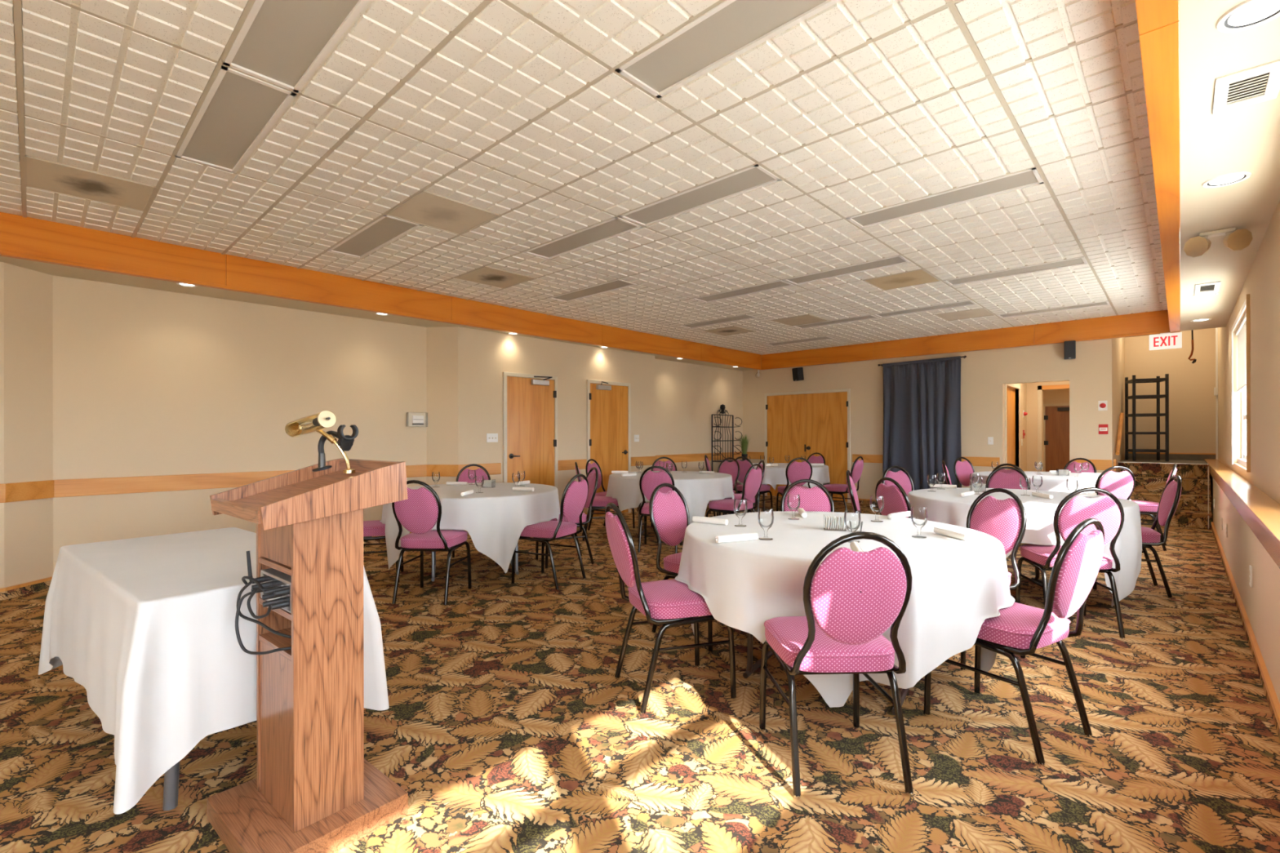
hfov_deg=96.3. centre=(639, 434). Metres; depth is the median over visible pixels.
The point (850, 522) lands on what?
glass cup
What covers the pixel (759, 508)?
water goblet
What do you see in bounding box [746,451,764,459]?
trim
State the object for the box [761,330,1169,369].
trim
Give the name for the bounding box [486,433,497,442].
light switch
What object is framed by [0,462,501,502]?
trim
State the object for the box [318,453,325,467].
socket
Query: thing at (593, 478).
banquet chair
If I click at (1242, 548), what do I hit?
wall
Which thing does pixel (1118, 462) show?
trim
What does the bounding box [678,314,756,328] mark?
recessed light
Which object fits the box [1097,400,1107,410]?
fire alarm strobe
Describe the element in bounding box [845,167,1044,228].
recessed light
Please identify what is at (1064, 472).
caddy
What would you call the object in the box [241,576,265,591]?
cable
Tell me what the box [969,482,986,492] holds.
caddy
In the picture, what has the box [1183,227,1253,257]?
emergency light
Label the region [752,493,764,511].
round table
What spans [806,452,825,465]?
banquet chair
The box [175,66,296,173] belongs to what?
recessed light
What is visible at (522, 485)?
water goblet
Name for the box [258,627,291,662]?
shelf
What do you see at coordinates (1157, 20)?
ceiling beam
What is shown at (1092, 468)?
banquet chair
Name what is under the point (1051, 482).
tablecloth
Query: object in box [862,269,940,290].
ceiling vent
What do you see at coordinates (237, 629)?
cable
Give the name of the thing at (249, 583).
cable
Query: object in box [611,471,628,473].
rolled napkin
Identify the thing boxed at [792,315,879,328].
recessed light
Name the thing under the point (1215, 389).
conduit
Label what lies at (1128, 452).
trim
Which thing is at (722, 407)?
rack
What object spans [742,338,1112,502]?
wall
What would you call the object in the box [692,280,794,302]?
recessed light
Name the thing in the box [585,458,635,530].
banquet chair
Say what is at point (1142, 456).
baseboard
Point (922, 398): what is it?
curtain
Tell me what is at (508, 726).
floor
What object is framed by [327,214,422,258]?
recessed light
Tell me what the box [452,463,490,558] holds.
banquet chair
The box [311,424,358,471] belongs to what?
holder
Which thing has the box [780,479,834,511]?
banquet chair
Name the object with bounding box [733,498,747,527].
water goblet
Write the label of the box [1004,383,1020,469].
door
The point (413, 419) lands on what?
thermostat
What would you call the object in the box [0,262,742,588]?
wall
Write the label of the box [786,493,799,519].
water goblet
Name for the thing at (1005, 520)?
banquet chair
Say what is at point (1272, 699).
baseboard
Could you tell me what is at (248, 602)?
cable
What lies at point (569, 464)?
trim
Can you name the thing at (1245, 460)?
window
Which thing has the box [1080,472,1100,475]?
rolled napkin
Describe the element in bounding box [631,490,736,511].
baseboard
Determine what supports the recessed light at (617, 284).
in the ceiling at (522, 112)
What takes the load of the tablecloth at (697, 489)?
on the round table at (639, 505)
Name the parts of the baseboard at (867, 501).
cap moulding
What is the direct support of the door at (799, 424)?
in the wall at (984, 374)
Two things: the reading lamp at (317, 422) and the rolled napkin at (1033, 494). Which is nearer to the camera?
the reading lamp at (317, 422)
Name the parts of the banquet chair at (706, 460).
frame, backrest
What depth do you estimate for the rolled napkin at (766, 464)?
9.14 m
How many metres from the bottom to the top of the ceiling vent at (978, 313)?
0.016 m
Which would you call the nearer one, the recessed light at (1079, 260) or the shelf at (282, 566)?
the shelf at (282, 566)
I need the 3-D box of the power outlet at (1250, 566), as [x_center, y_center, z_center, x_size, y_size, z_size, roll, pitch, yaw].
[3.675,0.852,3.450,0.012,0.120,0.075,0,0,43]
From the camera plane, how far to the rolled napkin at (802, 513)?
3.51 m
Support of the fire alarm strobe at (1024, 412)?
attached to the wall at (1028, 391)
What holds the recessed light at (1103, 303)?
in the ceiling at (522, 112)
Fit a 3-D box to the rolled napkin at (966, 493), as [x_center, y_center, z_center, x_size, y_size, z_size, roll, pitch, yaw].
[2.678,0.484,4.690,0.223,0.036,0.036,0,0,-41]
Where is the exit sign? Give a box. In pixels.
[1149,332,1182,350]
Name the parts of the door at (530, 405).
handle, closer arm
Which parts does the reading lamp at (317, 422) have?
bulb, lamp shade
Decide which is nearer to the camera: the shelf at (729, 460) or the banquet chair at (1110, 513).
the banquet chair at (1110, 513)
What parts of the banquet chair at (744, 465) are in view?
backrest, frame, seat, leg, leg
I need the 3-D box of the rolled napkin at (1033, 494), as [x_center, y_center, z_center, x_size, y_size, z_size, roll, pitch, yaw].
[3.192,0.483,4.552,0.036,0.036,0.223,0,0,3]
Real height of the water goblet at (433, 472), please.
0.148 m
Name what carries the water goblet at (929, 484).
on the tablecloth at (947, 506)
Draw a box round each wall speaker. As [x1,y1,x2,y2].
[791,367,804,381]
[1063,340,1075,359]
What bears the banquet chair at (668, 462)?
on the floor
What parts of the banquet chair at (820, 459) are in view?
backrest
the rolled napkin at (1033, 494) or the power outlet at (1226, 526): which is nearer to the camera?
the rolled napkin at (1033, 494)
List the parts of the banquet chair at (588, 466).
leg, backrest, frame, seat, leg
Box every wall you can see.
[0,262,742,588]
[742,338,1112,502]
[1004,381,1069,471]
[1112,328,1215,512]
[1213,478,1279,703]
[1217,200,1279,503]
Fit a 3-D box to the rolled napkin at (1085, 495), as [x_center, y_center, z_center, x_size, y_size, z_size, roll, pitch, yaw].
[3.545,0.482,4.560,0.223,0.036,0.036,0,0,-20]
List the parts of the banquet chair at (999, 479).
backrest, frame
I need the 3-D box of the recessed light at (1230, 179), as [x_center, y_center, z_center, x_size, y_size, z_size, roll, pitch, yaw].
[3.097,-1.343,3.028,0.184,0.006,0.184,0,0,43]
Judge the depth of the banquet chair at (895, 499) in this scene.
4.33 m
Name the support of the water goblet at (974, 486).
on the tablecloth at (947, 506)
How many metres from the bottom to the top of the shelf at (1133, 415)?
0.040 m
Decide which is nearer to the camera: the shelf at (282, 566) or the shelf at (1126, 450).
the shelf at (282, 566)
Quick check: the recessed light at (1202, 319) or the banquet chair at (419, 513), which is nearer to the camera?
the banquet chair at (419, 513)
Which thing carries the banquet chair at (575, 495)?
on the floor
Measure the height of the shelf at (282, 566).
0.018 m
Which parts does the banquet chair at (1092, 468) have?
backrest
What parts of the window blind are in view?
head rail, rail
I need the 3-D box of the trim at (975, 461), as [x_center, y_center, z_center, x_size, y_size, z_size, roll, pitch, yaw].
[4.776,0.433,9.779,2.350,0.148,0.018,0,0,43]
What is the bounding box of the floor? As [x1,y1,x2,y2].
[0,495,1279,852]
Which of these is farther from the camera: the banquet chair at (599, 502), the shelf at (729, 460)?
the shelf at (729, 460)
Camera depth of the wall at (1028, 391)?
10.27 m
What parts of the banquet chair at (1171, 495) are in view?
leg, leg, seat, leg, frame, backrest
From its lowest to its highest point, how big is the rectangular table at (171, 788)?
0.745 m
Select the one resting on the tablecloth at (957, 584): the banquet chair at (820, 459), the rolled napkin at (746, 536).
the rolled napkin at (746, 536)
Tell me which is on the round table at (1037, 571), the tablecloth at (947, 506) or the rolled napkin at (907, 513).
the tablecloth at (947, 506)
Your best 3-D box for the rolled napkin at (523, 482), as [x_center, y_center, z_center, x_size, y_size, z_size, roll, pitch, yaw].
[-1.204,0.493,5.863,0.036,0.036,0.223,0,0,27]
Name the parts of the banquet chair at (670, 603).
backrest, leg, frame, leg, seat, seat frame, leg, leg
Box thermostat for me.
[406,412,427,426]
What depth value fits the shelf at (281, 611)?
1.80 m
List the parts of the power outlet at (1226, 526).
plate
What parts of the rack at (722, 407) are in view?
post, panel, post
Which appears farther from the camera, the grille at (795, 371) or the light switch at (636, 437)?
the grille at (795, 371)
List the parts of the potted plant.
pot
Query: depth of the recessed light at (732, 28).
2.38 m
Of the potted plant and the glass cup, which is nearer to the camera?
the glass cup
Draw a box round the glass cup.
[848,520,862,532]
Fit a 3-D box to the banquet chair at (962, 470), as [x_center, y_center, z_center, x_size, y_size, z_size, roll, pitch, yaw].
[4.675,0.788,7.912,0.440,0.942,0.571,0,0,-20]
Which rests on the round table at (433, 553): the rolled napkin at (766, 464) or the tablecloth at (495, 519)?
the tablecloth at (495, 519)
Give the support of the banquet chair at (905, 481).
on the floor
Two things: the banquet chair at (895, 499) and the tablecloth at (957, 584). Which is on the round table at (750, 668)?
the tablecloth at (957, 584)
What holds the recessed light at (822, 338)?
in the ceiling at (522, 112)
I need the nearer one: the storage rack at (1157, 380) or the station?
the station
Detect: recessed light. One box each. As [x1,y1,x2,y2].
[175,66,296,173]
[176,282,197,287]
[222,0,369,93]
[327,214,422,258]
[374,312,389,315]
[523,217,643,259]
[548,279,637,302]
[615,0,840,98]
[618,164,781,226]
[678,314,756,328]
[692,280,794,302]
[764,336,834,346]
[782,255,911,284]
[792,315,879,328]
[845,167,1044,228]
[872,300,977,317]
[943,256,1088,285]
[996,301,1110,318]
[1190,318,1212,321]
[1192,292,1218,297]
[1201,171,1251,187]
[1215,0,1279,33]
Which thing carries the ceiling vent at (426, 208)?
in the ceiling at (522, 112)
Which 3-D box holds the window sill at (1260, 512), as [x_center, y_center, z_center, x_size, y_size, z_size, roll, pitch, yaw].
[3.235,0.465,2.930,0.145,0.135,17.100,0,0,43]
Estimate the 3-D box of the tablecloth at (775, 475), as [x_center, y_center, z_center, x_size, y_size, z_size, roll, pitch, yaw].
[2.292,0.849,9.411,1.604,0.692,1.615,0,0,43]
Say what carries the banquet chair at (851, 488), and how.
on the floor
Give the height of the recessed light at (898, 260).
0.020 m
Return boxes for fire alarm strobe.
[1022,410,1027,417]
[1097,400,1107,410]
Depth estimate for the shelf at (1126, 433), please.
9.02 m
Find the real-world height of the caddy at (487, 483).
0.075 m
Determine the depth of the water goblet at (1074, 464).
6.75 m
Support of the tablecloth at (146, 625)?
on the rectangular table at (171, 788)
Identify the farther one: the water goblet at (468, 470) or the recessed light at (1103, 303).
the recessed light at (1103, 303)
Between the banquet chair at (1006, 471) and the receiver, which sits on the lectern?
the receiver
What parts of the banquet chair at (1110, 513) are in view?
leg, leg, seat, seat frame, frame, leg, backrest, leg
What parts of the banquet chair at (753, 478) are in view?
seat, seat frame, frame, backrest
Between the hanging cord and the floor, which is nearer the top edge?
the hanging cord
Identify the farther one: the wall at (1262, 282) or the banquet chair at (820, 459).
the banquet chair at (820, 459)
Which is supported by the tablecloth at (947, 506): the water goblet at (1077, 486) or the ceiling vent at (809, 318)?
the water goblet at (1077, 486)
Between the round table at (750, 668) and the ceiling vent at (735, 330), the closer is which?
the round table at (750, 668)
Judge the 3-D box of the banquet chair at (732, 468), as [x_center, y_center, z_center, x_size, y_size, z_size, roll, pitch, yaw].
[1.106,0.796,8.017,0.440,0.942,0.571,0,0,44]
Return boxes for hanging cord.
[1187,329,1196,363]
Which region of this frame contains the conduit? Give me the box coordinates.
[1213,328,1217,459]
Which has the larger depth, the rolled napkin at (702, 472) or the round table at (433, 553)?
the rolled napkin at (702, 472)
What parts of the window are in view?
casing, frame, sash, casing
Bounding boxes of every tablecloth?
[38,527,389,813]
[379,482,559,573]
[605,471,733,524]
[675,511,1014,706]
[737,462,830,493]
[907,488,1142,606]
[971,471,1131,500]
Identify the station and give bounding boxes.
[1098,424,1107,434]
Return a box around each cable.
[235,591,291,654]
[236,581,291,638]
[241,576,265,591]
[246,589,271,618]
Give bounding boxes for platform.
[1118,458,1212,528]
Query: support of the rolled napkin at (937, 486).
on the tablecloth at (947, 506)
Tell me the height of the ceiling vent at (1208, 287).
0.008 m
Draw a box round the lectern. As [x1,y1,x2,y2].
[207,457,408,852]
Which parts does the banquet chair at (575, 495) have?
leg, leg, seat frame, seat, leg, frame, backrest, leg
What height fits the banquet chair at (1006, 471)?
0.942 m
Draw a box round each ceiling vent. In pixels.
[24,155,156,212]
[385,190,499,235]
[453,266,535,288]
[702,325,755,336]
[770,314,828,326]
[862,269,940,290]
[934,307,994,320]
[1194,280,1220,294]
[1212,59,1279,115]
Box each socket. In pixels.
[312,417,319,426]
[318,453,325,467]
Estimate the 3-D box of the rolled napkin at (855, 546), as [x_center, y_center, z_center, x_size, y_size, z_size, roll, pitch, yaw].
[0.920,0.488,2.431,0.036,0.036,0.223,0,0,14]
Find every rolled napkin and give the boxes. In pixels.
[446,481,467,484]
[460,489,473,496]
[512,486,534,491]
[514,480,529,484]
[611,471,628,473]
[621,472,636,476]
[692,515,728,524]
[699,471,715,474]
[715,533,758,542]
[765,463,777,466]
[797,507,807,517]
[810,462,824,465]
[849,541,863,551]
[887,511,911,519]
[929,484,956,488]
[933,526,970,541]
[960,490,974,496]
[1031,492,1053,498]
[1048,470,1071,473]
[1074,492,1097,497]
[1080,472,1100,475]
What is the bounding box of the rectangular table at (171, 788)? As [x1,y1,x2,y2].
[162,761,179,810]
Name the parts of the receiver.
plate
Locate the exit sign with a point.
(1168, 340)
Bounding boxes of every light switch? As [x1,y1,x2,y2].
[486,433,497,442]
[634,435,639,441]
[987,436,993,444]
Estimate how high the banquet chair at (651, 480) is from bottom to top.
0.942 m
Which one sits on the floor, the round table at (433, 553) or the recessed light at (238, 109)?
the round table at (433, 553)
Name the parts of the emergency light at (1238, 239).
plate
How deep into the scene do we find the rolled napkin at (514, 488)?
5.17 m
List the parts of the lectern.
panel, panel, panel, panel, desk rail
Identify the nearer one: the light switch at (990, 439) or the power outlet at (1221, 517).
the power outlet at (1221, 517)
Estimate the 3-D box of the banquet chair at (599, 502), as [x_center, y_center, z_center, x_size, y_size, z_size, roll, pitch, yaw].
[-0.511,0.800,7.027,0.571,0.942,0.440,0,0,-6]
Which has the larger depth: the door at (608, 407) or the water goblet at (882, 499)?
the door at (608, 407)
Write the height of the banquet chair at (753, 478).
0.942 m
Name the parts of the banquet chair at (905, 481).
backrest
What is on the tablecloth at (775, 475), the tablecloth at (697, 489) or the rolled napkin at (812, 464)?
the rolled napkin at (812, 464)
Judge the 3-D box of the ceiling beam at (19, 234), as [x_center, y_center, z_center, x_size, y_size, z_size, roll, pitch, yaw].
[-2.500,-1.495,6.568,0.045,0.292,14.528,0,0,43]
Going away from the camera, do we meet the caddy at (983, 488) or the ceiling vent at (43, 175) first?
the ceiling vent at (43, 175)
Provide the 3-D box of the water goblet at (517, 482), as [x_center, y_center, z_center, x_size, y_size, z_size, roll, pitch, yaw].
[-1.172,0.436,5.426,0.077,0.148,0.077,0,0,43]
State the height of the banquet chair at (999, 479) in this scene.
0.942 m
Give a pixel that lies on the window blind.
(1241, 331)
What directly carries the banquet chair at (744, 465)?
on the floor
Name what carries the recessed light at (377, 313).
in the ceiling at (1246, 139)
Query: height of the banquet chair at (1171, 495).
0.942 m
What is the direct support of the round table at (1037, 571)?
on the floor
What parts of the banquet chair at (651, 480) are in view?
leg, seat, leg, frame, backrest, leg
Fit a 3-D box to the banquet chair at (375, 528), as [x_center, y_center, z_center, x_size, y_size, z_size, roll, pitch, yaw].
[-2.398,0.804,5.024,0.571,0.942,0.440,0,0,-18]
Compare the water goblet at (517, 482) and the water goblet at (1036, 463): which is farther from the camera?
the water goblet at (1036, 463)
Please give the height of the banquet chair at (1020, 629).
0.942 m
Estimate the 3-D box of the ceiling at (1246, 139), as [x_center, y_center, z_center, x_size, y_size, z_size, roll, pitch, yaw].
[-0.271,-1.497,4.514,7.416,0.315,14.601,0,0,43]
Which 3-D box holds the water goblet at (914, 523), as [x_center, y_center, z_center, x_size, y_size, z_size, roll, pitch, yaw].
[1.373,0.431,2.821,0.077,0.148,0.077,0,0,43]
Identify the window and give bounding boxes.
[1231,293,1250,472]
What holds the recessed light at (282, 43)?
in the ceiling at (522, 112)
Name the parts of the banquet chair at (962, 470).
backrest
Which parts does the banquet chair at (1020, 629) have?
leg, leg, seat frame, seat, leg, frame, leg, backrest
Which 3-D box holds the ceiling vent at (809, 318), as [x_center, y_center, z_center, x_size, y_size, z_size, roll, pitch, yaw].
[2.298,-1.646,8.254,0.594,0.016,0.594,0,0,43]
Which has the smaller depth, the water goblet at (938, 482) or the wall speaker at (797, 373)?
the water goblet at (938, 482)
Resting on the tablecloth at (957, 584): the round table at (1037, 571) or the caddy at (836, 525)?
the caddy at (836, 525)
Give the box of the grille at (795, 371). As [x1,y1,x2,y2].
[791,368,798,379]
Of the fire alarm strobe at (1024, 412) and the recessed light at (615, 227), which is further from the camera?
the fire alarm strobe at (1024, 412)
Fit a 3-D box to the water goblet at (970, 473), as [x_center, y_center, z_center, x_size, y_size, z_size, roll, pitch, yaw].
[3.032,0.427,5.196,0.077,0.148,0.077,0,0,43]
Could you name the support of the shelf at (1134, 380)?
attached to the storage rack at (1157, 380)
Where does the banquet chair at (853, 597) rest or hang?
on the floor
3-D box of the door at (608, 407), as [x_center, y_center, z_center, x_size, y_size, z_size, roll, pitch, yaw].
[-0.437,0.216,8.979,0.150,2.109,0.935,0,0,43]
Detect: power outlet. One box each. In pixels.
[1221,517,1222,529]
[1225,523,1227,537]
[1248,564,1252,586]
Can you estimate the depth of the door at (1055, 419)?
13.53 m
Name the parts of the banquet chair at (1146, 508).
seat, leg, frame, leg, backrest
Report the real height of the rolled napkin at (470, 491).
0.036 m
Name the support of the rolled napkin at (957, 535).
on the tablecloth at (957, 584)
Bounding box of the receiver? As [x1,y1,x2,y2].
[246,551,291,613]
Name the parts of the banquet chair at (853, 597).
leg, leg, seat frame, seat, frame, leg, backrest, leg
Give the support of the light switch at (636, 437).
attached to the wall at (98, 380)
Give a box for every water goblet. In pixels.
[431,471,439,487]
[467,470,475,484]
[475,475,484,493]
[511,472,519,485]
[517,471,524,486]
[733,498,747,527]
[757,507,773,540]
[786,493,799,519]
[844,509,861,542]
[870,495,884,522]
[910,506,928,537]
[926,474,936,491]
[936,472,946,489]
[969,473,979,483]
[972,476,982,494]
[1019,477,1031,496]
[1031,475,1042,493]
[1035,462,1043,474]
[1066,479,1078,498]
[1074,463,1082,476]
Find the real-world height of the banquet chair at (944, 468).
0.942 m
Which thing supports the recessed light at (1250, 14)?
in the ceiling at (1246, 139)
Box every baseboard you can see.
[0,529,470,599]
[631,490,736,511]
[858,498,876,504]
[1128,453,1216,460]
[1210,521,1279,739]
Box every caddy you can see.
[481,479,495,488]
[823,514,846,531]
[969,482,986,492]
[1056,468,1069,475]
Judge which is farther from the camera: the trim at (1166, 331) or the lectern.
the trim at (1166, 331)
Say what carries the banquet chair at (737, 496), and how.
on the floor
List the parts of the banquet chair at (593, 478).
leg, leg, seat, leg, leg, frame, backrest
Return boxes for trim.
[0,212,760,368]
[0,250,761,369]
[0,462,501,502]
[557,458,586,471]
[631,451,742,466]
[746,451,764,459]
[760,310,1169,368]
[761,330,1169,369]
[852,453,999,466]
[1037,384,1069,390]
[1037,386,1042,471]
[1072,458,1111,470]
[1118,462,1207,464]
[1128,452,1215,454]
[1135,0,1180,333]
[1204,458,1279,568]
[1208,466,1208,528]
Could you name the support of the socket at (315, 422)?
attached to the reading lamp at (317, 422)
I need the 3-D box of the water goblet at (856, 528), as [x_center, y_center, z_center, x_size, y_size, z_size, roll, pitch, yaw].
[1.004,0.431,2.711,0.077,0.148,0.077,0,0,43]
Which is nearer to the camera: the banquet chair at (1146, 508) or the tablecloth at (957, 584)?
the tablecloth at (957, 584)
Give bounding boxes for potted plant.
[737,434,751,460]
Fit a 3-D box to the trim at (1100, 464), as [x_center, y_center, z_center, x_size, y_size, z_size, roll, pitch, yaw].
[6.461,0.429,8.191,0.440,0.148,0.018,0,0,43]
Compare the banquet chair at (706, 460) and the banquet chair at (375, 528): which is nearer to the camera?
the banquet chair at (375, 528)
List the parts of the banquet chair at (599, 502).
backrest, leg, frame, leg, seat frame, seat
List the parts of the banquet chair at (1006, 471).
backrest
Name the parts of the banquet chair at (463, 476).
backrest, frame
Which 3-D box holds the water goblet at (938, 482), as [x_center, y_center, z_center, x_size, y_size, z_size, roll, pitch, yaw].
[2.761,0.427,5.259,0.077,0.148,0.077,0,0,43]
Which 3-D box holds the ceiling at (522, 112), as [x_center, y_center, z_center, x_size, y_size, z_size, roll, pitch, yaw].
[-0.197,-1.695,4.532,7.700,0.120,14.730,0,0,43]
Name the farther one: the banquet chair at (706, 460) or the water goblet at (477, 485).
the banquet chair at (706, 460)
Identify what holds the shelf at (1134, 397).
attached to the storage rack at (1157, 380)
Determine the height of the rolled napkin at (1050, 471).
0.036 m
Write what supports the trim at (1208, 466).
attached to the wall at (1192, 398)
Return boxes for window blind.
[1235,314,1246,392]
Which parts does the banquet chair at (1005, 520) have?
leg, backrest, frame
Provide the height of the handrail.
0.851 m
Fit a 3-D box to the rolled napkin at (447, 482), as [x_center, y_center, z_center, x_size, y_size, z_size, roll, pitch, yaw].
[-1.854,0.494,5.803,0.223,0.036,0.036,0,0,10]
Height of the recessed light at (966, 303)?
0.020 m
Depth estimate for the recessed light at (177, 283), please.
5.14 m
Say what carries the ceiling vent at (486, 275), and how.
in the ceiling at (522, 112)
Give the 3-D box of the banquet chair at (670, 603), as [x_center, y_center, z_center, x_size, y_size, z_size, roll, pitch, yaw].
[0.123,0.799,2.856,0.571,0.942,0.440,0,0,-19]
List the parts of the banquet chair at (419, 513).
leg, backrest, leg, frame, seat, seat frame, leg, leg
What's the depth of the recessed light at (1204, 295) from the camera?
5.54 m
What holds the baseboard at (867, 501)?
attached to the wall at (984, 374)
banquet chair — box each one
[363,520,404,583]
[391,480,471,606]
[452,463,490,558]
[511,473,588,591]
[535,466,598,568]
[574,462,619,542]
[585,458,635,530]
[604,502,736,715]
[637,466,682,553]
[648,483,712,653]
[649,457,676,527]
[704,454,740,514]
[706,463,762,517]
[707,457,739,516]
[716,460,764,515]
[733,456,773,512]
[759,531,913,799]
[776,457,812,511]
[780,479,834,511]
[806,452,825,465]
[821,456,863,512]
[845,470,861,513]
[875,476,911,518]
[881,465,914,495]
[923,517,1104,766]
[942,459,951,484]
[953,457,974,488]
[960,488,1026,671]
[986,466,1035,572]
[990,463,1026,480]
[1015,487,1124,639]
[1063,457,1096,473]
[1093,475,1182,598]
[1094,466,1135,500]
[1131,463,1177,551]
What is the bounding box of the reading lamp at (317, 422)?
[284,410,355,473]
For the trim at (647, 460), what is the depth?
10.69 m
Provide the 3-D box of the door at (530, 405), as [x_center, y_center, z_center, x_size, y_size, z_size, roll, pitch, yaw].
[-1.459,0.219,7.888,0.150,2.109,0.905,0,0,43]
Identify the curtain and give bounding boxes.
[882,355,961,490]
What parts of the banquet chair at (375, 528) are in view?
seat, seat frame, leg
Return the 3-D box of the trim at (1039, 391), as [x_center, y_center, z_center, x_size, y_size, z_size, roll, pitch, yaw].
[7.110,0.194,10.192,0.060,2.120,0.015,0,0,43]
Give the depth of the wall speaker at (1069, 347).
8.23 m
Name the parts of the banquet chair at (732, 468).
backrest, frame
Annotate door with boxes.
[502,372,558,492]
[586,379,631,517]
[764,388,850,502]
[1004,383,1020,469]
[1043,403,1069,471]
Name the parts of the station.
pull handle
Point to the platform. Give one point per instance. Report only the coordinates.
(1192, 510)
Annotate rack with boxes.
[711,404,743,471]
[1124,373,1168,461]
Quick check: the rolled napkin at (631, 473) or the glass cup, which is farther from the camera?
the rolled napkin at (631, 473)
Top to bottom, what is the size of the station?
0.140 m
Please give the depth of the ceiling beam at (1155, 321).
9.04 m
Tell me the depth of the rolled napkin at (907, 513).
3.44 m
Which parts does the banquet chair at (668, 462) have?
backrest, frame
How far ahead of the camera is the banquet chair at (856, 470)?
8.51 m
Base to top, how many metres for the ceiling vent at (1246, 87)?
0.008 m
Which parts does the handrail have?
rail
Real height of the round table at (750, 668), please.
0.754 m
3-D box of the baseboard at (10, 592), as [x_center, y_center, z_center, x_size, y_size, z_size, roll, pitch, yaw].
[-4.848,1.236,4.606,0.419,0.090,8.451,0,0,43]
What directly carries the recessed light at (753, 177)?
in the ceiling at (522, 112)
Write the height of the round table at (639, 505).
0.754 m
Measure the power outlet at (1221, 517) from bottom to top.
0.120 m
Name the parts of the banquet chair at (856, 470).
seat frame, seat, leg, frame, backrest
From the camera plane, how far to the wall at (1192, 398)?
9.36 m
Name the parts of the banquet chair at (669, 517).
leg, frame, backrest, seat frame, seat, leg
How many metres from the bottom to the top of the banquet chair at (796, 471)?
0.942 m
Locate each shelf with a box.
[258,556,291,575]
[258,597,291,620]
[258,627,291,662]
[712,459,743,462]
[1125,377,1166,383]
[1125,394,1166,399]
[1125,413,1166,417]
[1125,431,1166,434]
[1125,448,1166,452]
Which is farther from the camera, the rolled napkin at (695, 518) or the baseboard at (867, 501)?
the baseboard at (867, 501)
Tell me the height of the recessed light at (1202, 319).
0.006 m
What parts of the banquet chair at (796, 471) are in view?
leg, seat, frame, backrest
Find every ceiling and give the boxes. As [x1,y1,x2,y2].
[0,0,1167,355]
[0,0,1279,370]
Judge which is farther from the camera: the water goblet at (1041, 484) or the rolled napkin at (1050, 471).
the rolled napkin at (1050, 471)
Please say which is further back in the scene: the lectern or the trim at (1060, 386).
the trim at (1060, 386)
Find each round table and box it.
[431,541,519,581]
[637,501,645,537]
[742,632,909,715]
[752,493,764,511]
[1031,568,1088,600]
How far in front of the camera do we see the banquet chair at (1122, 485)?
5.85 m
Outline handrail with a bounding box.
[1113,413,1124,471]

